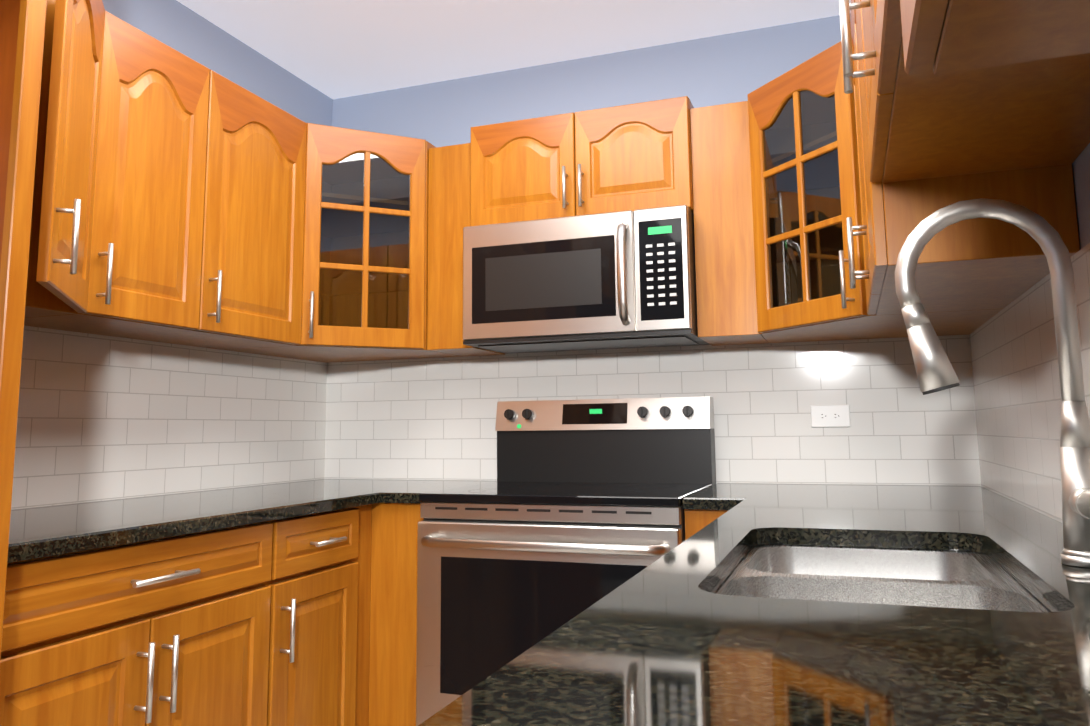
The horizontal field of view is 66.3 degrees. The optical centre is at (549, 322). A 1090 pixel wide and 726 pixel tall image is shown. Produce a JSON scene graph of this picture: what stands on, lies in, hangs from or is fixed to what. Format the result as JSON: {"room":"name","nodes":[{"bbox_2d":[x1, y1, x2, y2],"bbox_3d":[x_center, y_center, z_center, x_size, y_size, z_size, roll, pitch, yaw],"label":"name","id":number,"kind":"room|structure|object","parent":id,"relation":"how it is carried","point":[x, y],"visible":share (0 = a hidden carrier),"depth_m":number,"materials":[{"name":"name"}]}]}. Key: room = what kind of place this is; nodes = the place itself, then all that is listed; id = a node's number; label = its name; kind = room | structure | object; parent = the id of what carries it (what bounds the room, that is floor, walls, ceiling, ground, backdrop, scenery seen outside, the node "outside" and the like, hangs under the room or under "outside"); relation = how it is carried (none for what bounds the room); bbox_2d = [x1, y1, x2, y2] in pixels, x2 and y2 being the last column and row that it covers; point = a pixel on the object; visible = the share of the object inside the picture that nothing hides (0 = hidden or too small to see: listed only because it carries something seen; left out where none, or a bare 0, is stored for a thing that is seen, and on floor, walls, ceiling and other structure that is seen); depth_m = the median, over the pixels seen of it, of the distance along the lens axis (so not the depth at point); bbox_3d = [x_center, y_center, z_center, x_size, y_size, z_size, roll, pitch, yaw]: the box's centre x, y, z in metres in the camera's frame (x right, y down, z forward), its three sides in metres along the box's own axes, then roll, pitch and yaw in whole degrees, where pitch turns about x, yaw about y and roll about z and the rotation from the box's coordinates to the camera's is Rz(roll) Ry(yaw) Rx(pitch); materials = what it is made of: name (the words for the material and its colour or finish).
{"room":"kitchen","nodes":[
{"label":"kitchen","id":0,"kind":"room"},
{"bbox_2d":[102,0,332,125],"bbox_3d":[-1.721,0.027,1.228,0.100,2.490,4.600,-3,-8,19],"label":"wall","id":1,"kind":"structure","parent":0,"point":[183,29],"depth_m":2.90,"materials":[{"name":"blue paint"}]},
{"bbox_2d":[24,308,99,323],"bbox_3d":[-1.290,-0.411,1.830,0.355,0.750,0.446,-3,-8,19],"label":"upper cabinet","id":2,"kind":"object","parent":1,"relation":"attached to","point":[32,315],"depth_m":2.00,"materials":[{"name":"brown wood"}]},
{"bbox_2d":[25,0,215,319],"bbox_3d":[-1.008,-0.416,1.810,0.292,0.746,0.391,-3,-8,19],"label":"upper cabinet","id":3,"kind":"object","parent":1,"relation":"attached to","point":[168,196],"depth_m":2.05,"materials":[{"name":"brown wood"}]},
{"bbox_2d":[24,73,239,341],"bbox_3d":[-1.152,-0.363,2.213,0.355,0.750,0.453,-3,-8,19],"label":"upper cabinet","id":4,"kind":"object","parent":1,"relation":"attached to","point":[217,325],"depth_m":2.38,"materials":[{"name":"brown wood"}]},
{"bbox_2d":[11,326,326,509],"bbox_3d":[-1.211,0.292,2.467,0.008,0.480,1.863,-3,-8,19],"label":"wall tile","id":5,"kind":"structure","parent":1,"relation":"attached to","point":[101,417],"depth_m":2.51,"materials":[{"name":"white tile"}]},
{"bbox_2d":[156,86,306,349],"bbox_3d":[-1.043,-0.319,2.561,0.324,0.750,0.509,-3,-8,19],"label":"upper cabinet","id":6,"kind":"object","parent":1,"relation":"attached to","point":[267,282],"depth_m":2.58,"materials":[{"name":"brown wood"}]},
{"bbox_2d":[224,123,462,362],"bbox_3d":[-0.721,-0.262,3.026,0.615,0.750,0.630,-3,-8,19],"label":"upper cabinet","id":7,"kind":"object","parent":1,"relation":"attached to","point":[365,275],"visible":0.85,"depth_m":2.83,"materials":[{"name":"brown wood"}]},
{"bbox_2d":[176,0,850,98],"bbox_3d":[-0.580,-1.323,0.986,2.555,0.100,4.800,-3,-8,19],"label":"ceiling","id":8,"kind":"structure","parent":0,"point":[334,49],"depth_m":2.92,"materials":[{"name":"grey paint"}]},
{"bbox_2d":[332,13,850,146],"bbox_3d":[0.225,0.236,3.016,2.555,2.490,0.100,-3,-8,19],"label":"wall","id":9,"kind":"structure","parent":0,"point":[722,69],"depth_m":3.12,"materials":[{"name":"blue paint"}]},
{"bbox_2d":[427,96,768,356],"bbox_3d":[0.141,-0.305,2.864,1.126,0.774,0.364,-3,-8,19],"label":"upper cabinet","id":10,"kind":"object","parent":9,"relation":"attached to","point":[677,151],"visible":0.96,"depth_m":2.72,"materials":[{"name":"brown wood"}]},
{"bbox_2d":[463,205,709,353],"bbox_3d":[0.121,-0.124,2.801,0.756,0.400,0.433,-3,-8,19],"label":"microwave","id":11,"kind":"object","parent":10,"relation":"attached to","point":[618,280],"visible":1,"depth_m":2.64,"materials":[{"name":"grey metal"}]},
{"bbox_2d":[325,335,980,485],"bbox_3d":[0.209,0.425,2.940,2.339,0.696,0.008,-3,-8,19],"label":"wall tile","id":12,"kind":"structure","parent":9,"relation":"attached to","point":[423,419],"depth_m":2.81,"materials":[{"name":"white tile"}]},
{"bbox_2d":[810,404,850,426],"bbox_3d":[0.908,0.302,2.695,0.120,0.072,0.008,-3,-8,19],"label":"electrical outlet","id":13,"kind":"object","parent":12,"relation":"attached to","point":[830,415],"visible":1,"depth_m":2.69,"materials":[{"name":"white plastic"}]},
{"bbox_2d":[1072,143,1089,248],"bbox_3d":[0.591,-0.104,0.412,0.100,2.490,4.600,-3,-8,19],"label":"wall","id":14,"kind":"structure","parent":0,"point":[1081,169],"depth_m":1.34,"materials":[{"name":"blue paint"}]},
{"bbox_2d":[747,41,1001,342],"bbox_3d":[0.913,-0.355,2.450,0.616,0.750,0.630,-3,-8,19],"label":"upper cabinet","id":15,"kind":"object","parent":14,"relation":"attached to","point":[804,167],"visible":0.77,"depth_m":2.35,"materials":[{"name":"brown wood"}]},
{"bbox_2d":[843,0,1079,314],"bbox_3d":[0.827,-0.442,1.770,0.315,0.750,0.758,-3,-8,19],"label":"upper cabinet","id":16,"kind":"object","parent":14,"relation":"attached to","point":[975,263],"depth_m":1.46,"materials":[{"name":"brown wood"}]},
{"bbox_2d":[851,0,1089,183],"bbox_3d":[0.576,-0.603,1.082,0.315,0.601,0.848,-3,-8,19],"label":"upper cabinet","id":17,"kind":"object","parent":14,"relation":"attached to","point":[1048,135],"depth_m":1.29,"materials":[{"name":"brown wood"}]},
{"bbox_2d":[875,0,1089,127],"bbox_3d":[0.306,-0.623,0.320,0.315,0.750,0.876,-3,-8,19],"label":"upper cabinet","id":18,"kind":"object","parent":14,"relation":"attached to","point":[955,101],"depth_m":0.87,"materials":[{"name":"brown wood"}]},
{"bbox_2d":[970,243,1089,522],"bbox_3d":[0.682,0.057,0.810,0.008,0.480,3.742,-3,-8,19],"label":"wall tile","id":19,"kind":"structure","parent":14,"relation":"attached to","point":[1016,378],"depth_m":1.82,"materials":[{"name":"white tile"}]},
{"bbox_3d":[-0.551,1.246,0.655,2.555,0.100,4.800,-3,-8,19],"label":"floor","id":20,"kind":"structure","parent":0,"visible":0},
{"bbox_2d":[0,0,46,659],"bbox_3d":[-1.350,0.060,1.007,0.739,2.360,1.014,-3,-8,19],"label":"panel","id":21,"kind":"object","parent":20,"relation":"on","point":[22,27],"visible":1,"depth_m":1.39,"materials":[{"name":"brown wood"}]},
{"bbox_2d":[0,516,299,725],"bbox_3d":[-1.087,0.903,1.797,0.619,0.884,0.831,-3,-8,19],"label":"base cabinet","id":22,"kind":"object","parent":20,"relation":"on","point":[198,628],"depth_m":1.71,"materials":[{"name":"brown wood"}]},
{"bbox_2d":[7,479,496,562],"bbox_3d":[-0.839,0.504,2.306,0.775,0.030,1.860,-3,-8,19],"label":"countertop","id":23,"kind":"structure","parent":22,"relation":"on","point":[39,532],"depth_m":2.03,"materials":[{"name":"stone"}]},
{"bbox_2d":[296,505,367,725],"bbox_3d":[-0.916,0.962,2.272,0.619,0.884,0.449,-3,-8,19],"label":"base cabinet","id":24,"kind":"object","parent":20,"relation":"on","point":[307,620],"depth_m":2.28,"materials":[{"name":"brown wood"}]},
{"bbox_2d":[376,503,423,725],"bbox_3d":[-0.344,1.016,2.736,0.185,0.884,0.616,-3,-8,19],"label":"base cabinet","id":25,"kind":"object","parent":20,"relation":"on","point":[396,604],"depth_m":2.46,"materials":[{"name":"brown wood"}]},
{"bbox_2d":[416,397,715,725],"bbox_3d":[0.081,0.826,2.535,0.763,1.200,0.734,-3,-8,19],"label":"range","id":26,"kind":"object","parent":20,"relation":"on","point":[574,510],"visible":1,"depth_m":2.34,"materials":[{"name":"silver metal"}]},
{"bbox_2d":[684,509,728,539],"bbox_3d":[0.561,0.965,2.417,0.199,0.884,0.616,-3,-8,19],"label":"base cabinet","id":27,"kind":"object","parent":20,"relation":"on","point":[696,520],"depth_m":2.19,"materials":[{"name":"brown wood"}]},
{"bbox_2d":[418,483,1089,725],"bbox_3d":[0.312,0.313,0.926,0.790,0.030,3.710,-3,-8,19],"label":"countertop","id":28,"kind":"structure","parent":27,"relation":"on","point":[671,638],"depth_m":0.70,"materials":[{"name":"stone"}]},
{"bbox_2d":[715,544,1050,611],"bbox_3d":[0.447,0.473,1.147,0.420,0.230,0.700,-3,-8,19],"label":"sink","id":29,"kind":"object","parent":28,"relation":"in","point":[937,578],"visible":0.31,"depth_m":1.20,"materials":[{"name":"silver metal"}]},
{"bbox_2d":[895,198,1089,567],"bbox_3d":[0.590,0.064,1.083,0.239,0.496,0.184,-3,-8,19],"label":"faucet","id":30,"kind":"object","parent":28,"relation":"on","point":[935,371],"visible":1,"depth_m":1.12,"materials":[{"name":"silver metal"}]}
]}

